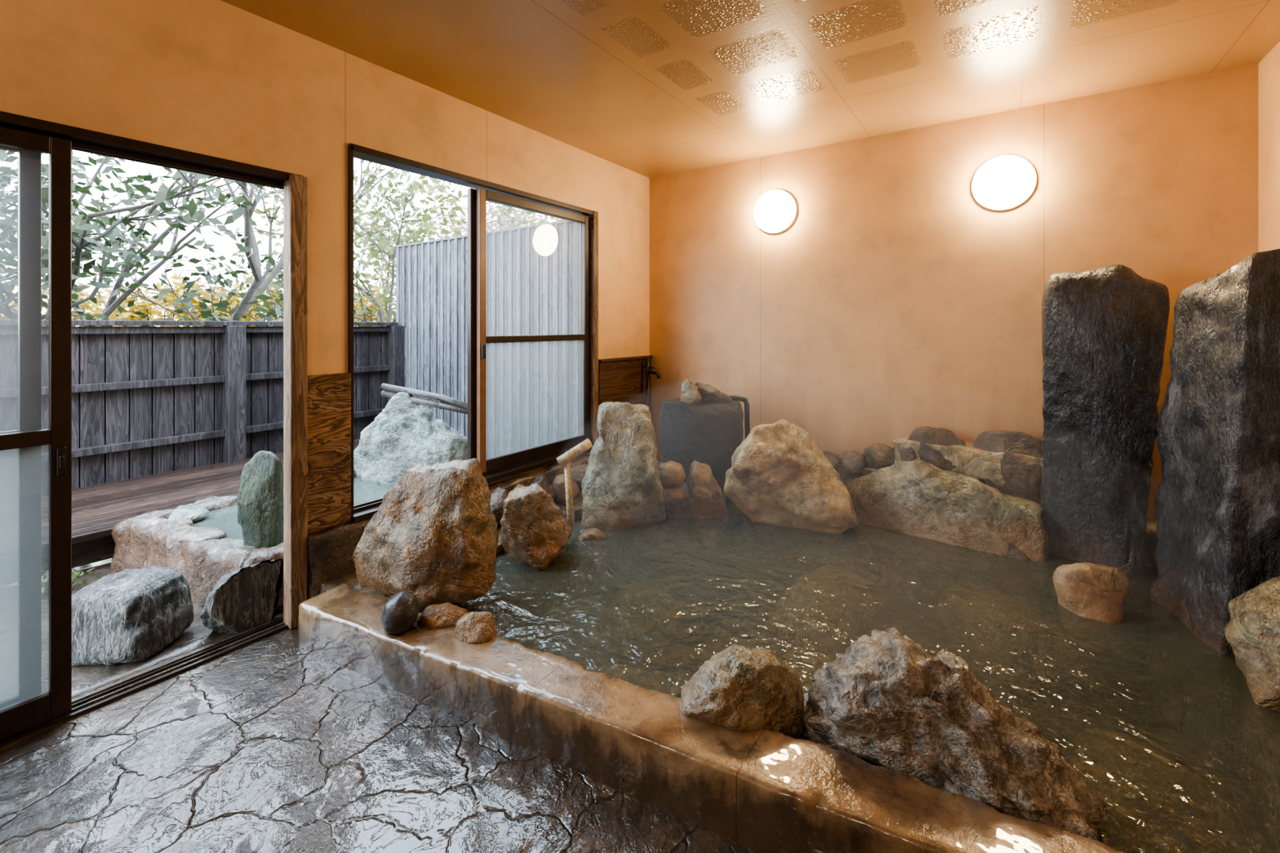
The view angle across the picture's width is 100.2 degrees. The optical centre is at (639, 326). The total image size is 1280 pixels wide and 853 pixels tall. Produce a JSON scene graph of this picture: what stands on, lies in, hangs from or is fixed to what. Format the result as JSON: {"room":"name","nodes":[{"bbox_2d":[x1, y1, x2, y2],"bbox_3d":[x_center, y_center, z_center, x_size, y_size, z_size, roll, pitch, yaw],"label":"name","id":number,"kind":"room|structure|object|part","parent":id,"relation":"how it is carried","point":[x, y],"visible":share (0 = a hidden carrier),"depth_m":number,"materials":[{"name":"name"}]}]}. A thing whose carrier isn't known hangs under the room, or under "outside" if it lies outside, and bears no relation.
{"room":"spa","nodes":[
{"label":"spa","id":0,"kind":"room"},
{"bbox_2d":[0,319,404,501],"bbox_3d":[-3.686,0.590,3.235,0.180,1.260,4.760,0,0,34],"label":"wooden fence","id":1,"kind":"object","parent":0,"point":[146,401],"depth_m":3.80,"materials":[{"name":"grey wood"}]},
{"bbox_2d":[0,0,649,534],"bbox_3d":[-1.449,0.257,2.227,0.110,2.927,5.430,0,0,34],"label":"wall","id":2,"kind":"structure","parent":0,"point":[219,78],"depth_m":2.20,"materials":[{"name":"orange paint"}]},
{"bbox_2d":[0,111,303,740],"bbox_3d":[-1.899,0.290,1.553,0.130,1.820,1.650,0,0,34],"label":"door","id":3,"kind":"structure","parent":2,"relation":"in","point":[30,137],"depth_m":1.64,"materials":[{"name":"brown wood"}]},
{"bbox_2d":[0,580,18,654],"bbox_3d":[-2.124,0.740,1.280,0.001,0.780,0.845,0,0,34],"label":"pane","id":4,"kind":"object","parent":3,"relation":"attached to","point":[9,618],"visible":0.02,"depth_m":1.61,"materials":[{"name":"clear glass"}]},
{"bbox_3d":[-2.124,0.310,1.280,0.030,1.780,0.925,0,0,34],"label":"frame","id":5,"kind":"part","parent":3,"relation":"part of","materials":[{"name":"brown metal"}]},
{"bbox_2d":[0,444,49,711],"bbox_3d":[-2.050,0.740,1.288,0.001,0.780,0.861,0,0,34],"label":"pane","id":6,"kind":"object","parent":3,"relation":"attached to","point":[13,686],"visible":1,"depth_m":1.57,"materials":[{"name":"clear glass"}]},
{"bbox_3d":[-2.050,0.310,1.288,0.032,1.780,0.941,0,0,34],"label":"frame","id":7,"kind":"part","parent":3,"relation":"part of","materials":[{"name":"brown wood"}]},
{"bbox_3d":[-1.774,0.415,1.641,0.023,0.090,0.020,0,0,34],"label":"handle","id":8,"kind":"part","parent":3,"relation":"part of","materials":[{"name":"brown metal"}]},
{"bbox_3d":[-1.901,-0.595,1.555,0.125,0.050,1.650,0,0,34],"label":"head frame","id":9,"kind":"part","parent":3,"relation":"part of","materials":[{"name":"brown wood"}]},
{"bbox_2d":[283,173,307,629],"bbox_3d":[-1.412,0.302,2.192,0.070,1.835,0.065,0,0,34],"label":"post","id":10,"kind":"object","parent":2,"relation":"attached to","point":[295,189],"visible":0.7,"depth_m":2.17,"materials":[{"name":"brown wood"}]},
{"bbox_2d":[307,372,351,533],"bbox_3d":[-1.332,0.532,2.284,0.018,0.656,0.187,0,0,34],"label":"wood wall panel","id":11,"kind":"object","parent":2,"relation":"attached to","point":[329,395],"depth_m":2.28,"materials":[{"name":"brown wood"}]},
{"bbox_2d":[306,516,372,599],"bbox_3d":[-1.290,1.031,2.303,0.054,0.354,0.271,0,0,34],"label":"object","id":12,"kind":"structure","parent":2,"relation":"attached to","point":[331,550],"depth_m":2.25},
{"bbox_2d":[347,142,593,523],"bbox_3d":[-0.821,0.028,3.087,0.132,1.675,1.727,0,0,34],"label":"frame","id":13,"kind":"object","parent":2,"relation":"attached to","point":[359,152],"visible":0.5,"depth_m":2.53,"materials":[{"name":"brown wood"}]},
{"bbox_2d":[353,187,598,512],"bbox_3d":[-0.823,0.013,3.104,0.108,1.647,1.714,0,0,34],"label":"window","id":14,"kind":"structure","parent":2,"relation":"in","point":[482,195],"depth_m":3.15,"materials":[{"name":"brown wood"}]},
{"bbox_3d":[-0.837,0.828,3.084,0.048,0.015,1.664,0,0,34],"label":"sill rail","id":15,"kind":"part","parent":14,"relation":"part of","materials":[{"name":"brown wood"}]},
{"bbox_2d":[480,344,485,358],"bbox_3d":[-0.870,0.140,2.981,0.020,0.080,0.026,0,0,34],"label":"latch","id":16,"kind":"object","parent":14,"relation":"attached to","point":[482,346],"visible":1,"depth_m":2.97,"materials":[{"name":"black metal"}]},
{"bbox_3d":[-0.673,0.025,3.383,0.030,1.590,0.985,0,0,34],"label":"fixed sash","id":17,"kind":"part","parent":14,"relation":"part of","materials":[{"name":"glass"}]},
{"bbox_2d":[486,340,583,459],"bbox_3d":[-0.634,0.425,3.369,0.001,0.670,0.865,0,0,34],"label":"window","id":18,"kind":"structure","parent":14,"relation":"attached to","point":[552,411],"depth_m":3.44,"materials":[{"name":"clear glass"}]},
{"bbox_2d":[316,459,672,639],"bbox_3d":[-0.503,1.370,3.186,0.351,0.632,2.566,0,0,34],"label":"ledge","id":19,"kind":"object","parent":2,"relation":"attached to","point":[577,567],"visible":0.2,"depth_m":2.93,"materials":[{"name":"liquid"}]},
{"bbox_2d":[489,487,508,525],"bbox_3d":[-0.765,0.964,2.891,0.182,0.197,0.216,0,0,34],"label":"rock","id":20,"kind":"object","parent":19,"relation":"on","point":[499,495],"visible":0.45,"depth_m":2.81,"materials":[{"name":"grey stone"}]},
{"bbox_2d":[510,484,524,491],"bbox_3d":[-0.696,0.985,3.029,0.171,0.163,0.166,0,0,2],"label":"rock","id":21,"kind":"object","parent":19,"relation":"on","point":[517,485],"visible":0.06,"depth_m":3.05,"materials":[{"name":"stone"}]},
{"bbox_2d":[488,454,590,493],"bbox_3d":[-0.724,1.003,3.084,0.102,0.256,1.683,0,0,34],"label":"masonry","id":22,"kind":"object","parent":19,"relation":"on","point":[549,473],"visible":0.13,"depth_m":3.20,"materials":[{"name":"brown stone"}]},
{"bbox_2d":[528,475,556,501],"bbox_3d":[-0.598,0.978,3.164,0.169,0.181,0.194,0,0,34],"label":"rock","id":23,"kind":"object","parent":19,"relation":"on","point":[544,482],"visible":0.39,"depth_m":3.15,"materials":[{"name":"stone"}]},
{"bbox_2d":[551,473,579,502],"bbox_3d":[-0.475,0.991,3.299,0.166,0.158,0.204,0,0,34],"label":"rock","id":24,"kind":"object","parent":19,"relation":"on","point":[557,483],"visible":0.56,"depth_m":3.23,"materials":[{"name":"brown stone"}]},
{"bbox_2d":[570,463,588,490],"bbox_3d":[-0.370,0.972,3.437,0.169,0.170,0.202,0,0,34],"label":"rock","id":25,"kind":"object","parent":19,"relation":"on","point":[577,473],"visible":0.39,"depth_m":3.39,"materials":[{"name":"brown stone"}]},
{"bbox_2d":[644,356,660,407],"bbox_3d":[0.098,0.645,4.170,0.164,0.810,0.034,0,0,44],"label":"water tap","id":26,"kind":"object","parent":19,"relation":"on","point":[647,366],"visible":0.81,"depth_m":4.19,"materials":[{"name":"black metal"}]},
{"bbox_2d":[598,358,651,436],"bbox_3d":[-0.104,0.637,4.069,0.020,0.765,0.670,0,0,34],"label":"wall panel","id":27,"kind":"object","parent":2,"relation":"attached to","point":[621,381],"depth_m":4.03,"materials":[{"name":"brown wood"}]},
{"bbox_2d":[598,355,653,362],"bbox_3d":[-0.098,0.245,4.065,0.035,0.020,0.670,0,0,34],"label":"trim","id":28,"kind":"structure","parent":2,"relation":"attached to","point":[650,356],"depth_m":4.00,"materials":[{"name":"brown wood"}]},
{"bbox_2d":[0,626,755,852],"bbox_3d":[-0.676,1.270,0.296,3.350,0.100,3.121,0,0,34],"label":"floor","id":29,"kind":"structure","parent":0,"point":[268,744],"depth_m":1.43,"materials":[{"name":"grey stone"}]},
{"bbox_2d":[0,615,288,748],"bbox_3d":[-1.914,1.223,1.546,0.114,0.034,1.620,0,0,34],"label":"track","id":30,"kind":"object","parent":29,"relation":"on","point":[131,677],"visible":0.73,"depth_m":1.87,"materials":[{"name":"dark bronze aluminium"}]},
{"bbox_2d":[0,619,288,746],"bbox_3d":[-1.898,1.210,1.522,0.064,0.008,1.600,0,0,34],"label":"rails","id":31,"kind":"object","parent":30,"relation":"on","point":[46,726],"visible":1,"depth_m":1.83,"materials":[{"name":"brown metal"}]},
{"bbox_2d":[297,583,1126,852],"bbox_3d":[0.165,1.365,1.403,3.192,0.618,0.204,0,0,27],"label":"curb","id":32,"kind":"object","parent":29,"relation":"on","point":[761,790],"visible":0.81,"depth_m":1.38,"materials":[{"name":"stone"}]},
{"bbox_2d":[380,591,420,635],"bbox_3d":[-0.837,0.997,1.869,0.120,0.132,0.122,0,0,1],"label":"pebble","id":33,"kind":"object","parent":32,"relation":"on","point":[400,612],"visible":1,"depth_m":1.83,"materials":[{"name":"grey stone"}]},
{"bbox_2d":[352,457,498,612],"bbox_3d":[-0.880,0.859,2.189,0.577,0.613,0.353,0,0,-8],"label":"boulder","id":34,"kind":"object","parent":32,"relation":"on","point":[433,536],"visible":0.97,"depth_m":2.10,"materials":[{"name":"brown stone"}]},
{"bbox_2d":[417,602,470,628],"bbox_3d":[-0.701,1.046,1.920,0.194,0.085,0.100,0,0,-12],"label":"flat stone","id":35,"kind":"object","parent":32,"relation":"on","point":[446,615],"visible":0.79,"depth_m":1.89,"materials":[{"name":"brown stone"}]},
{"bbox_2d":[452,611,497,644],"bbox_3d":[-0.565,1.028,1.831,0.149,0.097,0.105,0,0,3],"label":"flat stone","id":36,"kind":"object","parent":32,"relation":"on","point":[474,627],"visible":0.95,"depth_m":1.80,"materials":[{"name":"brown stone"}]},
{"bbox_2d":[680,644,804,738],"bbox_3d":[0.281,1.058,1.489,0.349,0.284,0.204,0,0,8],"label":"boulder","id":37,"kind":"object","parent":32,"relation":"on","point":[740,687],"visible":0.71,"depth_m":1.45,"materials":[{"name":"brown stone"}]},
{"bbox_2d":[221,0,1279,177],"bbox_3d":[-0.175,-1.257,1.291,3.850,0.100,5.530,0,0,34],"label":"ceiling","id":38,"kind":"structure","parent":0,"point":[648,88],"depth_m":2.40,"materials":[{"name":"paint"}]},
{"bbox_2d":[505,535,1279,852],"bbox_3d":[0.794,1.590,2.216,3.012,0.078,2.363,0,0,34],"label":"pool","id":39,"kind":"object","parent":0,"point":[743,609],"visible":0.3,"depth_m":2.63,"materials":[{"name":"liquid"}]},
{"bbox_2d":[600,663,671,694],"bbox_3d":[-0.079,1.437,1.958,0.487,0.241,0.537,0,0,34],"label":"submerged rock","id":40,"kind":"object","parent":39,"relation":"on","point":[635,676],"visible":0.13,"depth_m":2.04,"materials":[{"name":"brown stone"}]},
{"bbox_2d":[593,580,685,646],"bbox_3d":[0.004,1.423,2.684,0.497,0.271,0.457,0,0,34],"label":"submerged rock","id":41,"kind":"object","parent":39,"relation":"on","point":[638,613],"visible":1,"depth_m":2.54,"materials":[{"name":"stone"}]},
{"bbox_2d":[777,646,834,693],"bbox_3d":[0.715,1.475,2.147,0.476,0.208,0.378,0,0,-31],"label":"submerged rock","id":42,"kind":"object","parent":39,"relation":"on","point":[805,662],"visible":0.22,"depth_m":2.20,"materials":[{"name":"brown stone"}]},
{"bbox_2d":[765,564,888,656],"bbox_3d":[0.929,1.402,2.724,0.702,0.331,0.442,0,0,-41],"label":"submerged rock","id":43,"kind":"object","parent":39,"relation":"on","point":[792,620],"visible":0.97,"depth_m":2.54,"materials":[{"name":"brown stone"}]},
{"bbox_2d":[491,506,1265,764],"bbox_3d":[0.736,1.120,2.273,2.840,0.001,2.340,0,0,34],"label":"pool water","id":44,"kind":"object","parent":39,"relation":"in","point":[980,615],"visible":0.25,"depth_m":2.49,"materials":[{"name":"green liquid"}]},
{"bbox_2d":[500,483,573,574],"bbox_3d":[-0.509,0.986,2.617,0.356,0.444,0.312,0,0,17],"label":"boulder","id":45,"kind":"object","parent":44,"relation":"in","point":[535,531],"visible":1,"depth_m":2.52,"materials":[{"name":"brown stone"}]},
{"bbox_2d":[555,438,592,527],"bbox_3d":[-0.347,0.833,2.857,0.198,0.452,0.074,0,0,-24],"label":"spout","id":46,"kind":"object","parent":44,"relation":"in","point":[564,460],"visible":0.97,"depth_m":2.83,"materials":[{"name":"beige wood"}]},
{"bbox_2d":[575,528,608,547],"bbox_3d":[-0.258,1.128,2.859,0.171,0.096,0.100,0,0,-9],"label":"flat stone","id":47,"kind":"object","parent":44,"relation":"in","point":[597,537],"visible":0.97,"depth_m":2.82,"materials":[{"name":"brown stone"}]},
{"bbox_2d":[580,401,666,541],"bbox_3d":[-0.097,0.813,3.048,0.497,0.775,0.319,0,0,20],"label":"boulder","id":48,"kind":"object","parent":44,"relation":"in","point":[622,489],"visible":1,"depth_m":2.94,"materials":[{"name":"grey stone"}]},
{"bbox_2d":[656,497,695,529],"bbox_3d":[0.205,1.095,3.235,0.331,0.222,0.239,0,0,0],"label":"boulder","id":49,"kind":"object","parent":44,"relation":"in","point":[674,512],"visible":0.38,"depth_m":3.13,"materials":[{"name":"brown stone"}]},
{"bbox_2d":[662,482,689,502],"bbox_3d":[0.196,0.985,3.198,0.234,0.113,0.202,0,0,-9],"label":"round stone","id":50,"kind":"object","parent":49,"relation":"on","point":[681,494],"visible":0.49,"depth_m":3.11,"materials":[{"name":"brown stone"}]},
{"bbox_2d":[658,460,685,488],"bbox_3d":[0.185,0.891,3.199,0.178,0.167,0.173,0,0,-9],"label":"round stone","id":51,"kind":"object","parent":50,"relation":"on","point":[672,473],"visible":0.83,"depth_m":3.13,"materials":[{"name":"brown stone"}]},
{"bbox_2d":[659,397,743,513],"bbox_3d":[0.406,0.838,3.495,0.550,0.753,0.338,0,0,0],"label":"stone block","id":52,"kind":"object","parent":44,"relation":"in","point":[708,433],"visible":0.53,"depth_m":3.38,"materials":[{"name":"grey stone"}]},
{"bbox_2d":[680,376,703,404],"bbox_3d":[0.333,0.422,3.447,0.152,0.194,0.115,0,0,19],"label":"rock","id":53,"kind":"object","parent":52,"relation":"on","point":[690,394],"visible":0.97,"depth_m":3.41,"materials":[{"name":"grey stone"}]},
{"bbox_2d":[694,382,732,403],"bbox_3d":[0.460,0.438,3.493,0.283,0.142,0.144,0,0,9],"label":"rock","id":54,"kind":"object","parent":52,"relation":"on","point":[708,393],"visible":0.73,"depth_m":3.44,"materials":[{"name":"grey stone"}]},
{"bbox_2d":[728,395,750,439],"bbox_3d":[0.567,0.715,3.581,0.343,0.510,0.044,0,0,14],"label":"pipe","id":55,"kind":"object","parent":52,"relation":"attached to","point":[735,397],"visible":0.57,"depth_m":3.54,"materials":[{"name":"plastic"}]},
{"bbox_2d":[685,460,728,531],"bbox_3d":[0.396,1.011,3.214,0.264,0.403,0.228,0,0,-18],"label":"boulder","id":56,"kind":"object","parent":44,"relation":"in","point":[706,498],"visible":0.88,"depth_m":3.13,"materials":[{"name":"brown stone"}]},
{"bbox_2d":[723,418,858,542],"bbox_3d":[0.853,0.882,3.091,0.742,0.686,0.494,0,0,3],"label":"boulder","id":57,"kind":"object","parent":44,"relation":"in","point":[778,476],"visible":1,"depth_m":2.94,"materials":[{"name":"beige stone"}]},
{"bbox_2d":[846,459,1050,572],"bbox_3d":[1.613,0.999,2.915,0.992,0.537,0.334,0,0,34],"label":"boulder","id":58,"kind":"object","parent":44,"relation":"in","point":[966,516],"visible":0.96,"depth_m":2.78,"materials":[{"name":"beige stone"}]},
{"bbox_2d":[802,626,1134,852],"bbox_3d":[0.777,1.107,1.369,0.786,0.550,0.391,0,0,34],"label":"boulder","id":59,"kind":"object","parent":44,"relation":"in","point":[885,701],"visible":0.74,"depth_m":1.29,"materials":[{"name":"brown stone"}]},
{"bbox_2d":[988,543,1053,577],"bbox_3d":[1.869,1.119,2.674,0.296,0.240,0.249,0,0,10],"label":"boulder","id":60,"kind":"object","parent":44,"relation":"in","point":[1012,551],"visible":0.44,"depth_m":2.58,"materials":[{"name":"brown stone"}]},
{"bbox_2d":[1052,562,1130,648],"bbox_3d":[1.793,1.096,2.125,0.248,0.302,0.221,0,0,34],"label":"boulder","id":61,"kind":"object","parent":44,"relation":"in","point":[1093,597],"visible":1,"depth_m":2.07,"materials":[{"name":"beige stone"}]},
{"bbox_2d":[1040,264,1169,598],"bbox_3d":[2.186,0.487,2.537,0.465,1.557,0.213,0,0,34],"label":"stone","id":62,"kind":"object","parent":44,"relation":"in","point":[1104,329],"visible":0.94,"depth_m":2.47,"materials":[{"name":"stone"}]},
{"bbox_2d":[671,477,1158,660],"bbox_3d":[1.522,1.311,3.206,3.009,0.750,0.238,0,0,34],"label":"ledge","id":63,"kind":"object","parent":39,"relation":"on","point":[899,579],"visible":0.13,"depth_m":3.07,"materials":[{"name":"brown stone"}]},
{"bbox_2d":[822,451,839,468],"bbox_3d":[1.204,0.882,3.440,0.199,0.152,0.180,0,0,34],"label":"rock","id":64,"kind":"object","parent":63,"relation":"on","point":[833,457],"visible":0.26,"depth_m":3.41,"materials":[{"name":"brown stone"}]},
{"bbox_2d":[838,450,866,476],"bbox_3d":[1.330,0.859,3.350,0.183,0.156,0.173,0,0,34],"label":"rock","id":65,"kind":"object","parent":63,"relation":"on","point":[853,462],"visible":0.9,"depth_m":3.30,"materials":[{"name":"brown stone"}]},
{"bbox_2d":[831,462,875,479],"bbox_3d":[1.242,0.958,3.440,0.882,0.215,0.170,0,0,34],"label":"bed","id":66,"kind":"object","parent":63,"relation":"on","point":[839,468],"visible":0.05,"depth_m":3.32,"materials":[{"name":"stone"}]},
{"bbox_2d":[862,443,897,470],"bbox_3d":[1.478,0.800,3.255,0.233,0.174,0.174,0,0,34],"label":"rock","id":67,"kind":"object","parent":66,"relation":"on","point":[877,455],"visible":0.75,"depth_m":3.22,"materials":[{"name":"brown stone"}]},
{"bbox_2d":[893,437,1043,503],"bbox_3d":[1.856,0.843,3.018,0.774,0.353,0.171,0,0,34],"label":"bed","id":68,"kind":"object","parent":63,"relation":"on","point":[969,462],"visible":0.29,"depth_m":2.95,"materials":[{"name":"brown stone"}]},
{"bbox_2d":[893,439,915,461],"bbox_3d":[1.589,0.754,3.185,0.142,0.161,0.170,0,0,34],"label":"rock","id":69,"kind":"object","parent":68,"relation":"on","point":[905,455],"visible":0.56,"depth_m":3.13,"materials":[{"name":"grey stone"}]},
{"bbox_2d":[906,426,966,470],"bbox_3d":[1.715,0.796,3.104,0.318,0.422,0.165,0,0,22],"label":"boulder","id":70,"kind":"object","parent":68,"relation":"on","point":[924,437],"visible":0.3,"depth_m":3.06,"materials":[{"name":"grey stone"}]},
{"bbox_2d":[971,430,1043,504],"bbox_3d":[1.994,0.799,2.916,0.350,0.464,0.182,0,0,34],"label":"boulder","id":71,"kind":"object","parent":68,"relation":"on","point":[1025,482],"visible":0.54,"depth_m":2.85,"materials":[{"name":"brown stone"}]},
{"bbox_2d":[934,582,1099,696],"bbox_3d":[1.683,1.388,2.461,0.503,0.337,0.603,0,0,8],"label":"submerged rock","id":72,"kind":"object","parent":39,"relation":"on","point":[1043,662],"visible":1,"depth_m":2.26,"materials":[{"name":"brown stone"}]},
{"bbox_2d":[1069,727,1274,852],"bbox_3d":[1.572,1.438,1.618,0.486,0.277,0.497,0,0,34],"label":"submerged rock","id":73,"kind":"object","parent":39,"relation":"on","point":[1162,806],"visible":0.81,"depth_m":1.52,"materials":[{"name":"brown stone"}]},
{"bbox_3d":[2.043,1.376,1.572,0.300,0.619,1.925,0,0,34],"label":"ledge","id":74,"kind":"object","parent":39,"relation":"on","visible":0},
{"bbox_2d":[1143,248,1279,774],"bbox_3d":[2.253,0.601,1.954,0.509,1.839,0.438,0,0,19],"label":"stone","id":75,"kind":"object","parent":74,"relation":"on","point":[1217,500],"visible":0.95,"depth_m":1.91,"materials":[{"name":"stone"}]},
{"bbox_2d":[1223,576,1279,740],"bbox_3d":[2.046,1.026,1.643,0.375,0.557,0.412,0,0,34],"label":"boulder","id":76,"kind":"object","parent":74,"relation":"on","point":[1252,631],"visible":1,"depth_m":1.62,"materials":[{"name":"brown stone"}]},
{"bbox_2d":[649,63,1258,516],"bbox_3d":[1.527,0.257,3.416,3.450,2.927,0.100,0,0,34],"label":"wall","id":77,"kind":"structure","parent":0,"point":[893,303],"depth_m":3.21,"materials":[{"name":"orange paint"}]},
{"bbox_2d":[753,189,797,234],"bbox_3d":[0.919,-0.800,3.696,0.305,0.305,0.127,0,0,34],"label":"globe lamp","id":78,"kind":"object","parent":77,"relation":"attached to","point":[775,211],"visible":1,"depth_m":3.65,"materials":[{"name":"white glass"}]},
{"bbox_2d":[971,155,1036,211],"bbox_3d":[2.004,-0.800,2.951,0.305,0.305,0.127,0,0,34],"label":"globe lamp","id":79,"kind":"object","parent":77,"relation":"attached to","point":[1006,182],"visible":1,"depth_m":2.92,"materials":[{"name":"white glass"}]},
{"bbox_2d":[1258,40,1279,252],"bbox_3d":[1.371,0.257,0.229,0.100,2.927,5.330,0,0,34],"label":"wall","id":80,"kind":"structure","parent":0,"point":[1269,65],"depth_m":2.35,"materials":[{"name":"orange paint"}]},
{"label":"outside","id":81,"kind":"structure","parent":0,"visible":0},
{"bbox_2d":[0,555,109,586],"bbox_3d":[-16.100,1.260,14.092,37.500,0.001,55.000,0,0,34],"label":"ground","id":82,"kind":"structure","parent":81,"point":[94,560],"depth_m":2.83,"materials":[{"name":"soil"}]},
{"bbox_2d":[0,149,182,326],"bbox_3d":[-5.093,-0.113,4.324,2.436,2.782,2.541,0,0,3],"label":"evergreen tree","id":83,"kind":"object","parent":82,"relation":"on","point":[128,254],"visible":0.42,"depth_m":4.22,"materials":[{"name":"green plant"}]},
{"bbox_2d":[0,174,283,326],"bbox_3d":[-6.085,-1.371,6.032,5.033,5.292,2.944,0,0,-10],"label":"bare tree","id":84,"kind":"object","parent":82,"relation":"on","point":[112,305],"visible":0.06,"depth_m":5.78,"materials":[{"name":"grey plant"}]},
{"bbox_2d":[2,558,283,698],"bbox_3d":[-2.761,1.272,1.654,1.379,0.100,2.603,0,0,34],"label":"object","id":85,"kind":"structure","parent":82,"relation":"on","point":[87,678],"depth_m":2.05,"materials":[{"name":"concrete"}]},
{"bbox_2d":[41,568,94,593],"bbox_3d":[-2.687,1.171,2.471,0.256,0.102,0.159,0,0,13],"label":"fern plant","id":86,"kind":"object","parent":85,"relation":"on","point":[76,573],"visible":0.28,"depth_m":2.47,"materials":[{"name":"green plant"}]},
{"bbox_2d":[71,565,194,666],"bbox_3d":[-1.957,1.100,2.046,0.331,0.300,0.312,0,0,-2],"label":"rock","id":87,"kind":"object","parent":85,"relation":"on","point":[127,615],"visible":0.88,"depth_m":1.95,"materials":[{"name":"grey stone"}]},
{"bbox_2d":[0,438,359,582],"bbox_3d":[-3.129,1.135,3.017,1.125,0.230,4.430,0,0,34],"label":"wooden deck","id":88,"kind":"object","parent":85,"relation":"on","point":[96,508],"visible":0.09,"depth_m":3.10,"materials":[{"name":"brown wood"}]},
{"bbox_2d":[393,219,577,437],"bbox_3d":[-1.362,0.190,4.566,2.504,1.960,0.075,0,0,34],"label":"screen","id":89,"kind":"object","parent":88,"relation":"attached to","point":[532,270],"visible":0.38,"depth_m":4.45,"materials":[{"name":"grey metal"}]},
{"bbox_2d":[200,559,283,633],"bbox_3d":[-1.635,1.113,2.184,0.138,0.303,0.264,0,0,34],"label":"rock","id":90,"kind":"object","parent":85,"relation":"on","point":[244,598],"visible":0.88,"depth_m":2.14,"materials":[{"name":"grey stone"}]},
{"bbox_2d":[0,149,364,326],"bbox_3d":[-4.261,-0.655,4.102,4.321,3.872,2.908,0,0,34],"label":"evergreen tree","id":91,"kind":"object","parent":82,"relation":"on","point":[163,194],"visible":0.38,"depth_m":4.07,"materials":[{"name":"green plant"}]},
{"bbox_2d":[0,263,395,326],"bbox_3d":[-6.240,0.170,9.420,2.904,2.632,11.786,0,0,36],"label":"hedge","id":92,"kind":"object","parent":82,"relation":"on","point":[145,307],"visible":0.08,"depth_m":7.91,"materials":[{"name":"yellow plant"}]},
{"bbox_2d":[71,212,369,326],"bbox_3d":[-4.502,-0.017,5.665,2.890,2.588,2.714,0,0,-26],"label":"shrubs","id":93,"kind":"object","parent":82,"relation":"on","point":[222,305],"visible":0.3,"depth_m":5.30,"materials":[{"name":"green plant"}]},
{"bbox_2d":[107,470,355,615],"bbox_3d":[-1.716,1.103,3.003,1.179,0.333,1.633,0,0,34],"label":"stone basin","id":94,"kind":"object","parent":82,"relation":"on","point":[148,540],"depth_m":2.45,"materials":[{"name":"beige stone"}]},
{"bbox_3d":[-2.333,0.970,2.772,0.164,0.067,0.238,0,0,-32],"label":"rim stone","id":95,"kind":"part","parent":94,"relation":"part of","materials":[{"name":"grey stone"}]},
{"bbox_3d":[-2.047,0.970,2.488,0.240,0.049,0.161,0,0,34],"label":"rim stone","id":96,"kind":"part","parent":94,"relation":"part of","materials":[{"name":"white stone"}]},
{"bbox_2d":[236,450,283,546],"bbox_3d":[-1.698,0.827,2.404,0.176,0.536,0.138,0,0,-23],"label":"rock","id":97,"kind":"object","parent":94,"relation":"on","point":[260,503],"visible":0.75,"depth_m":2.36,"materials":[{"name":"green stone"}]},
{"bbox_2d":[189,476,397,540],"bbox_3d":[-1.689,0.995,2.980,1.000,0.001,1.300,0,0,34],"label":"water","id":98,"kind":"object","parent":94,"relation":"in","point":[225,519],"depth_m":2.89,"materials":[{"name":"teal liquid"}]},
{"bbox_2d":[205,159,422,320],"bbox_3d":[-4.300,-1.415,5.828,2.931,5.393,5.144,0,0,-7],"label":"bare tree","id":99,"kind":"object","parent":82,"relation":"on","point":[254,260],"visible":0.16,"depth_m":5.84,"materials":[{"name":"grey plant"}]},
{"bbox_2d":[208,175,459,326],"bbox_3d":[-4.831,-0.523,9.107,4.733,3.606,3.670,0,0,34],"label":"leafy tree","id":100,"kind":"object","parent":82,"relation":"on","point":[369,291],"visible":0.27,"depth_m":8.61,"materials":[{"name":"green plant"}]},
{"bbox_2d":[235,162,564,326],"bbox_3d":[-2.814,-0.509,7.521,3.590,3.581,3.951,0,0,34],"label":"leafy tree","id":101,"kind":"object","parent":82,"relation":"on","point":[416,185],"visible":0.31,"depth_m":6.98,"materials":[{"name":"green plant"}]},
{"bbox_2d":[353,391,467,484],"bbox_3d":[-1.552,0.833,3.595,0.851,0.783,0.564,0,0,-14],"label":"boulder","id":102,"kind":"object","parent":82,"relation":"on","point":[406,433],"visible":0.61,"depth_m":3.44,"materials":[{"name":"grey stone"}]},
{"bbox_2d":[380,382,467,414],"bbox_3d":[-1.408,0.475,3.523,0.906,0.154,0.054,0,0,30],"label":"bamboo poles","id":103,"kind":"object","parent":102,"relation":"on","point":[446,402],"visible":0.91,"depth_m":3.48,"materials":[{"name":"grey wood"}]},
{"bbox_2d":[360,169,559,275],"bbox_3d":[-3.735,-1.374,11.785,4.559,5.707,5.612,0,0,-32],"label":"tree","id":104,"kind":"object","parent":82,"relation":"on","point":[461,226],"visible":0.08,"depth_m":12.24,"materials":[{"name":"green plant"}]}
]}

